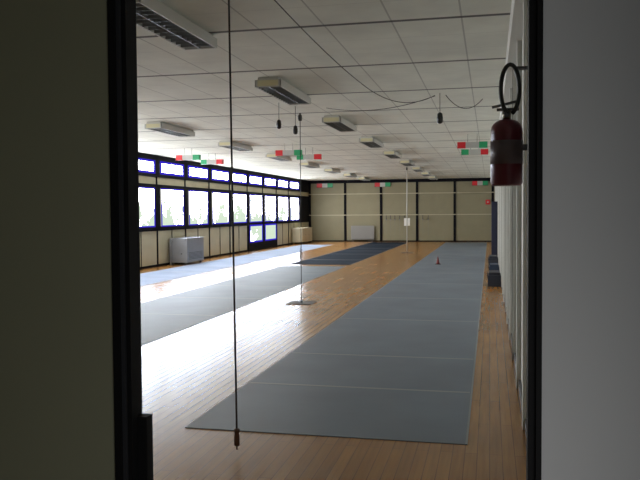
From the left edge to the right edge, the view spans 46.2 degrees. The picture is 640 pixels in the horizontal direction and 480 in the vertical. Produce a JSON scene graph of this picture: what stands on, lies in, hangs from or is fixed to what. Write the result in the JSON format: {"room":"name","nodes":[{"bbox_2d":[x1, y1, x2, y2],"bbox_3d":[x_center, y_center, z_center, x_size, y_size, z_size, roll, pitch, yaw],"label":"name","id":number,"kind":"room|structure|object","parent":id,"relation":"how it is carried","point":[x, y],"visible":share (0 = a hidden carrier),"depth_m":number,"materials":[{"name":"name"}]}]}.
{"room":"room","nodes":[
{"label":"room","id":0,"kind":"room"},
{"bbox_2d":[138,152,308,269],"bbox_3d":[-4.258,-0.772,20.036,0.235,2.920,33.690,0,2,13],"label":"wall","id":1,"kind":"structure","parent":0,"point":[154,241],"depth_m":23.56,"materials":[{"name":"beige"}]},
{"bbox_2d":[138,158,298,242],"bbox_3d":[-3.829,-0.910,21.520,0.001,2.480,26.053,0,2,13],"label":"window panes","id":2,"kind":"structure","parent":1,"relation":"in","point":[172,200],"depth_m":23.70,"materials":[{"name":"clear glass"}]},
{"bbox_2d":[0,0,639,479],"bbox_3d":[-3.079,-0.130,2.473,10.580,2.920,0.070,0,2,13],"label":"wall","id":3,"kind":"structure","parent":0,"point":[57,378],"depth_m":1.86,"materials":[{"name":"grey paint"}]},
{"bbox_2d":[107,0,542,479],"bbox_3d":[-0.007,0.279,1.788,1.025,2.110,0.074,0,2,13],"label":"door frame","id":4,"kind":"structure","parent":3,"relation":"attached to","point":[133,430],"depth_m":1.85,"materials":[{"name":"black metal"}]},
{"bbox_2d":[136,0,511,180],"bbox_3d":[0.190,-2.208,16.884,10.580,0.120,37.760,0,2,13],"label":"ceiling","id":5,"kind":"structure","parent":0,"point":[400,50],"depth_m":8.73,"materials":[{"name":"tile"}]},
{"bbox_2d":[145,122,194,136],"bbox_3d":[-2.608,-1.933,13.137,0.300,0.110,1.452,0,2,13],"label":"pendant lamp","id":6,"kind":"object","parent":5,"relation":"attached to","point":[162,127],"visible":1,"depth_m":12.91,"materials":[{"name":"grey metal"}]},
{"bbox_2d":[136,0,216,49],"bbox_3d":[-1.187,-1.669,5.745,0.300,0.110,1.452,0,2,13],"label":"pendant lamp","id":7,"kind":"object","parent":5,"relation":"attached to","point":[153,16],"visible":0.89,"depth_m":5.76,"materials":[{"name":"grey metal"}]},
{"bbox_2d":[176,148,200,160],"bbox_3d":[-3.083,-2.009,17.552,0.580,0.278,0.108,0,2,13],"label":"lamp","id":8,"kind":"object","parent":5,"relation":"hanging from","point":[178,157],"visible":1,"depth_m":17.51,"materials":[{"name":"grey"}]},
{"bbox_2d":[201,153,223,164],"bbox_3d":[-2.749,-2.069,19.116,0.580,0.278,0.108,0,2,13],"label":"lamp","id":9,"kind":"object","parent":5,"relation":"hanging from","point":[216,161],"visible":0.99,"depth_m":19.08,"materials":[{"name":"grey"}]},
{"bbox_2d":[228,0,239,449],"bbox_3d":[-0.501,-0.230,4.291,0.058,2.889,0.100,0,2,13],"label":"cord","id":10,"kind":"object","parent":5,"relation":"hanging from","point":[236,430],"visible":1,"depth_m":4.29,"materials":[{"name":"black plastic"}]},
{"bbox_2d":[218,141,252,150],"bbox_3d":[-1.846,-2.063,16.499,0.300,0.110,1.452,0,2,13],"label":"pendant lamp","id":11,"kind":"object","parent":5,"relation":"attached to","point":[226,144],"visible":0.91,"depth_m":16.23,"materials":[{"name":"grey"}]},
{"bbox_2d":[266,153,291,160],"bbox_3d":[-1.083,-2.193,19.861,0.300,0.110,1.452,0,2,13],"label":"pendant lamp","id":12,"kind":"object","parent":5,"relation":"attached to","point":[268,155],"visible":0.94,"depth_m":19.63,"materials":[{"name":"grey"}]},
{"bbox_2d":[277,120,280,128],"bbox_3d":[-0.568,-1.719,10.375,0.070,0.362,0.070,0,2,13],"label":"spool","id":13,"kind":"object","parent":5,"relation":"hanging from","point":[278,121],"visible":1,"depth_m":10.35,"materials":[{"name":"black rubber"}]},
{"bbox_2d":[255,77,310,104],"bbox_3d":[-0.425,-1.799,9.107,0.300,0.110,1.452,0,2,13],"label":"pendant lamp","id":14,"kind":"object","parent":5,"relation":"attached to","point":[278,88],"visible":1,"depth_m":8.82,"materials":[{"name":"grey metal"}]},
{"bbox_2d":[275,150,301,155],"bbox_3d":[-0.680,-1.983,16.393,0.580,0.278,0.108,0,2,13],"label":"lamp","id":15,"kind":"object","parent":5,"relation":"hanging from","point":[277,152],"visible":1,"depth_m":16.36,"materials":[{"name":"grey"}]},
{"bbox_2d":[293,106,297,133],"bbox_3d":[-0.353,-1.714,10.737,0.070,0.402,0.070,0,2,13],"label":"spool","id":16,"kind":"object","parent":5,"relation":"hanging from","point":[295,129],"visible":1,"depth_m":10.73,"materials":[{"name":"black rubber"}]},
{"bbox_2d":[286,113,316,304],"bbox_3d":[-0.295,-0.485,11.541,0.400,2.919,0.400,0,2,13],"label":"cord","id":17,"kind":"object","parent":5,"relation":"hanging from","point":[301,302],"visible":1,"depth_m":11.53,"materials":[{"name":"black plastic"}]},
{"bbox_2d":[297,150,321,159],"bbox_3d":[-0.257,-2.032,17.629,0.580,0.278,0.108,0,2,13],"label":"lamp","id":18,"kind":"object","parent":5,"relation":"hanging from","point":[308,156],"visible":0.95,"depth_m":17.58,"materials":[{"name":"grey"}]},
{"bbox_2d":[299,162,319,167],"bbox_3d":[-0.321,-2.322,23.223,0.300,0.110,1.452,0,2,13],"label":"pendant lamp","id":19,"kind":"object","parent":5,"relation":"attached to","point":[304,164],"visible":0.96,"depth_m":22.88,"materials":[{"name":"grey"}]},
{"bbox_2d":[274,0,370,90],"bbox_3d":[0.097,-1.747,7.042,0.009,0.058,4.700,0,2,13],"label":"cord","id":20,"kind":"object","parent":5,"relation":"attached to","point":[274,0],"visible":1,"depth_m":6.51,"materials":[{"name":"black plastic"}]},
{"bbox_2d":[324,168,340,172],"bbox_3d":[0.441,-2.452,26.586,0.300,0.110,1.452,0,2,13],"label":"pendant lamp","id":21,"kind":"object","parent":5,"relation":"attached to","point":[330,170],"visible":1,"depth_m":26.08,"materials":[{"name":"grey"}]},
{"bbox_2d":[322,115,356,131],"bbox_3d":[0.337,-1.929,12.469,0.300,0.110,1.452,0,2,13],"label":"pendant lamp","id":22,"kind":"object","parent":5,"relation":"attached to","point":[336,122],"visible":1,"depth_m":12.13,"materials":[{"name":"grey metal"}]},
{"bbox_2d":[343,173,356,177],"bbox_3d":[1.204,-2.582,29.948,0.300,0.110,1.452,0,2,13],"label":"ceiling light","id":23,"kind":"object","parent":5,"relation":"attached to","point":[350,175],"visible":1,"depth_m":29.57,"materials":[{"name":"grey"}]},
{"bbox_2d":[358,177,369,180],"bbox_3d":[1.966,-2.712,33.310,0.300,0.110,1.452,0,2,13],"label":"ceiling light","id":24,"kind":"object","parent":5,"relation":"attached to","point":[359,178],"visible":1,"depth_m":32.68,"materials":[{"name":"grey"}]},
{"bbox_2d":[359,136,383,147],"bbox_3d":[1.100,-2.059,15.831,0.300,0.110,1.452,0,2,13],"label":"pendant lamp","id":25,"kind":"object","parent":5,"relation":"attached to","point":[371,142],"visible":1,"depth_m":15.43,"materials":[{"name":"grey"}]},
{"bbox_2d":[328,96,433,110],"bbox_3d":[0.794,-1.837,10.277,1.756,0.108,0.009,1,3,37],"label":"cord","id":26,"kind":"object","parent":5,"relation":"attached to","point":[433,96],"visible":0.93,"depth_m":10.37,"materials":[{"name":"black plastic"}]},
{"bbox_2d":[383,150,401,158],"bbox_3d":[1.862,-2.189,19.194,0.300,0.110,1.452,0,2,13],"label":"pendant lamp","id":27,"kind":"object","parent":5,"relation":"attached to","point":[392,154],"visible":1,"depth_m":18.73,"materials":[{"name":"grey"}]},
{"bbox_2d":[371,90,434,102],"bbox_3d":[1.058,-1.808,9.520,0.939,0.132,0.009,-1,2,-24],"label":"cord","id":28,"kind":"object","parent":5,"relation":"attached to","point":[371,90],"visible":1,"depth_m":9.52,"materials":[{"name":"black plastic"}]},
{"bbox_2d":[399,159,414,165],"bbox_3d":[2.624,-2.318,22.556,0.300,0.110,1.452,0,2,13],"label":"pendant lamp","id":29,"kind":"object","parent":5,"relation":"attached to","point":[406,162],"visible":1,"depth_m":22.03,"materials":[{"name":"grey"}]},
{"bbox_2d":[401,167,413,252],"bbox_3d":[2.952,-1.022,25.457,0.400,2.919,0.400,0,2,13],"label":"cord","id":30,"kind":"object","parent":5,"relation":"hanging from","point":[406,220],"visible":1,"depth_m":25.46,"materials":[{"name":"grey plastic"}]},
{"bbox_2d":[412,166,423,171],"bbox_3d":[3.386,-2.448,25.918,0.300,0.110,1.452,0,2,13],"label":"pendant lamp","id":31,"kind":"object","parent":5,"relation":"attached to","point":[414,168],"visible":1,"depth_m":25.23,"materials":[{"name":"grey"}]},
{"bbox_2d":[421,172,431,175],"bbox_3d":[4.149,-2.578,29.280,0.300,0.110,1.452,0,2,13],"label":"pendant lamp","id":32,"kind":"object","parent":5,"relation":"attached to","point":[422,173],"visible":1,"depth_m":28.60,"materials":[{"name":"grey"}]},
{"bbox_2d":[428,176,436,179],"bbox_3d":[4.911,-2.708,32.642,0.300,0.110,1.452,0,2,13],"label":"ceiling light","id":33,"kind":"object","parent":5,"relation":"attached to","point":[429,177],"visible":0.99,"depth_m":32.13,"materials":[{"name":"grey"}]},
{"bbox_2d":[437,112,442,123],"bbox_3d":[1.542,-1.692,9.641,0.080,0.391,0.080,0,2,13],"label":"spool","id":34,"kind":"object","parent":5,"relation":"hanging from","point":[439,115],"visible":1,"depth_m":9.62,"materials":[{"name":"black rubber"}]},
{"bbox_2d":[446,95,481,108],"bbox_3d":[1.906,-1.813,9.892,0.714,0.162,0.009,-2,3,-37],"label":"cord","id":35,"kind":"object","parent":5,"relation":"attached to","point":[446,95],"visible":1,"depth_m":9.85,"materials":[{"name":"black plastic"}]},
{"bbox_2d":[457,141,487,148],"bbox_3d":[2.995,-1.948,14.740,0.580,0.278,0.108,0,2,13],"label":"lamp","id":36,"kind":"object","parent":5,"relation":"hanging from","point":[483,144],"visible":1,"depth_m":14.69,"materials":[{"name":"grey"}]},
{"bbox_2d":[461,148,487,154],"bbox_3d":[3.403,-2.015,16.492,0.580,0.278,0.108,0,2,13],"label":"lamp","id":37,"kind":"object","parent":5,"relation":"hanging from","point":[470,151],"visible":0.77,"depth_m":16.46,"materials":[{"name":"grey"}]},
{"bbox_2d":[140,241,525,479],"bbox_3d":[0.211,0.830,16.997,10.580,0.120,37.760,0,2,13],"label":"floor","id":38,"kind":"structure","parent":0,"point":[187,372],"depth_m":6.09,"materials":[{"name":"brown wood"}]},
{"bbox_2d":[169,237,203,264],"bbox_3d":[-3.712,0.290,20.861,0.517,0.728,1.302,0,2,13],"label":"base cabinet","id":39,"kind":"object","parent":38,"relation":"on","point":[185,250],"visible":1,"depth_m":20.35,"materials":[{"name":"metal"}]},
{"bbox_2d":[140,245,330,286],"bbox_3d":[-3.274,0.745,18.266,1.400,0.005,28.900,0,2,13],"label":"piste","id":40,"kind":"object","parent":38,"relation":"on","point":[153,277],"depth_m":19.96,"materials":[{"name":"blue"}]},
{"bbox_2d":[141,266,345,345],"bbox_3d":[-1.955,0.986,11.512,1.700,0.005,16.300,0,2,13],"label":"middle piste","id":41,"kind":"object","parent":38,"relation":"on","point":[162,317],"visible":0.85,"depth_m":12.21,"materials":[{"name":"grey rubber"}]},
{"bbox_2d":[292,227,311,243],"bbox_3d":[-0.780,-0.200,33.877,0.480,0.705,1.930,0,2,13],"label":"base cabinet","id":42,"kind":"object","parent":38,"relation":"on","point":[303,234],"visible":1,"depth_m":33.00,"materials":[{"name":"beige laminate"}]},
{"bbox_2d":[185,242,486,444],"bbox_3d":[3.279,0.667,19.153,1.810,0.005,29.670,0,2,13],"label":"main piste","id":43,"kind":"object","parent":38,"relation":"on","point":[399,365],"visible":1,"depth_m":6.57,"materials":[{"name":"grey"}]},
{"bbox_2d":[291,242,408,264],"bbox_3d":[1.602,0.381,27.202,1.700,0.005,14.700,0,2,13],"label":"floor mat","id":44,"kind":"object","parent":38,"relation":"on","point":[349,256],"visible":1,"depth_m":24.59,"materials":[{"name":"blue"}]},
{"bbox_2d":[351,226,374,241],"bbox_3d":[2.037,-0.302,35.492,1.161,0.750,0.090,0,2,13],"label":"radiator","id":45,"kind":"object","parent":38,"relation":"on","point":[357,232],"visible":1,"depth_m":35.47,"materials":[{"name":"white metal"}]},
{"bbox_2d":[488,255,497,264],"bbox_3d":[4.356,0.531,18.888,0.252,0.280,0.700,0,2,13],"label":"bag","id":46,"kind":"object","parent":38,"relation":"on","point":[492,258],"visible":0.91,"depth_m":18.56,"materials":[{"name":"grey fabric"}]},
{"bbox_2d":[488,263,498,269],"bbox_3d":[3.825,0.638,16.499,0.232,0.251,0.600,0,2,13],"label":"bag","id":47,"kind":"object","parent":38,"relation":"on","point":[493,266],"visible":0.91,"depth_m":16.23,"materials":[{"name":"blue fabric"}]},
{"bbox_2d":[487,270,500,286],"bbox_3d":[3.291,0.721,14.186,0.252,0.263,0.650,0,2,13],"label":"bag","id":48,"kind":"object","parent":38,"relation":"on","point":[494,276],"visible":1,"depth_m":13.88,"materials":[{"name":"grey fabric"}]},
{"bbox_2d":[491,201,497,254],"bbox_3d":[4.977,-0.258,21.436,0.171,1.660,1.800,0,2,13],"label":"locker","id":49,"kind":"object","parent":38,"relation":"on","point":[494,205],"visible":0.85,"depth_m":20.56,"materials":[{"name":"blue"}]},
{"bbox_2d":[308,178,494,241],"bbox_3d":[3.731,-1.390,35.224,9.380,2.920,0.230,0,2,13],"label":"wall","id":50,"kind":"structure","parent":0,"point":[456,210],"depth_m":35.11,"materials":[{"name":"beige"}]},
{"bbox_2d":[317,183,332,187],"bbox_3d":[0.227,-2.605,35.861,0.800,0.210,0.018,0,2,13],"label":"flag sign","id":51,"kind":"object","parent":50,"relation":"attached to","point":[319,185],"visible":1,"depth_m":35.85,"materials":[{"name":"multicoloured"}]},
{"bbox_2d":[374,182,390,186],"bbox_3d":[2.938,-2.601,35.247,0.760,0.210,0.018,0,2,13],"label":"flag sign","id":52,"kind":"object","parent":50,"relation":"attached to","point":[378,184],"visible":1,"depth_m":35.24,"materials":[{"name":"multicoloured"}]},
{"bbox_2d":[386,215,428,235],"bbox_3d":[4.073,-0.665,35.042,2.050,0.980,0.095,0,2,13],"label":"rack","id":53,"kind":"object","parent":50,"relation":"attached to","point":[386,215],"visible":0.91,"depth_m":35.08,"materials":[{"name":"grey metal"}]},
{"bbox_2d":[472,181,487,185],"bbox_3d":[7.307,-2.595,34.256,0.720,0.210,0.018,0,2,13],"label":"flag sign","id":54,"kind":"object","parent":50,"relation":"attached to","point":[474,183],"visible":1,"depth_m":34.26,"materials":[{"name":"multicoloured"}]},
{"bbox_2d":[495,0,527,432],"bbox_3d":[4.381,-0.760,18.078,0.250,2.920,33.690,0,2,13],"label":"wall","id":55,"kind":"structure","parent":0,"point":[512,200],"depth_m":5.89,"materials":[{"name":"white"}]},
{"bbox_2d":[490,62,527,185],"bbox_3d":[0.980,-0.630,3.858,0.202,0.700,0.165,0,2,13],"label":"fire extinguisher","id":56,"kind":"object","parent":55,"relation":"attached to","point":[507,147],"visible":0.99,"depth_m":3.81,"materials":[{"name":"red metal"}]}
]}

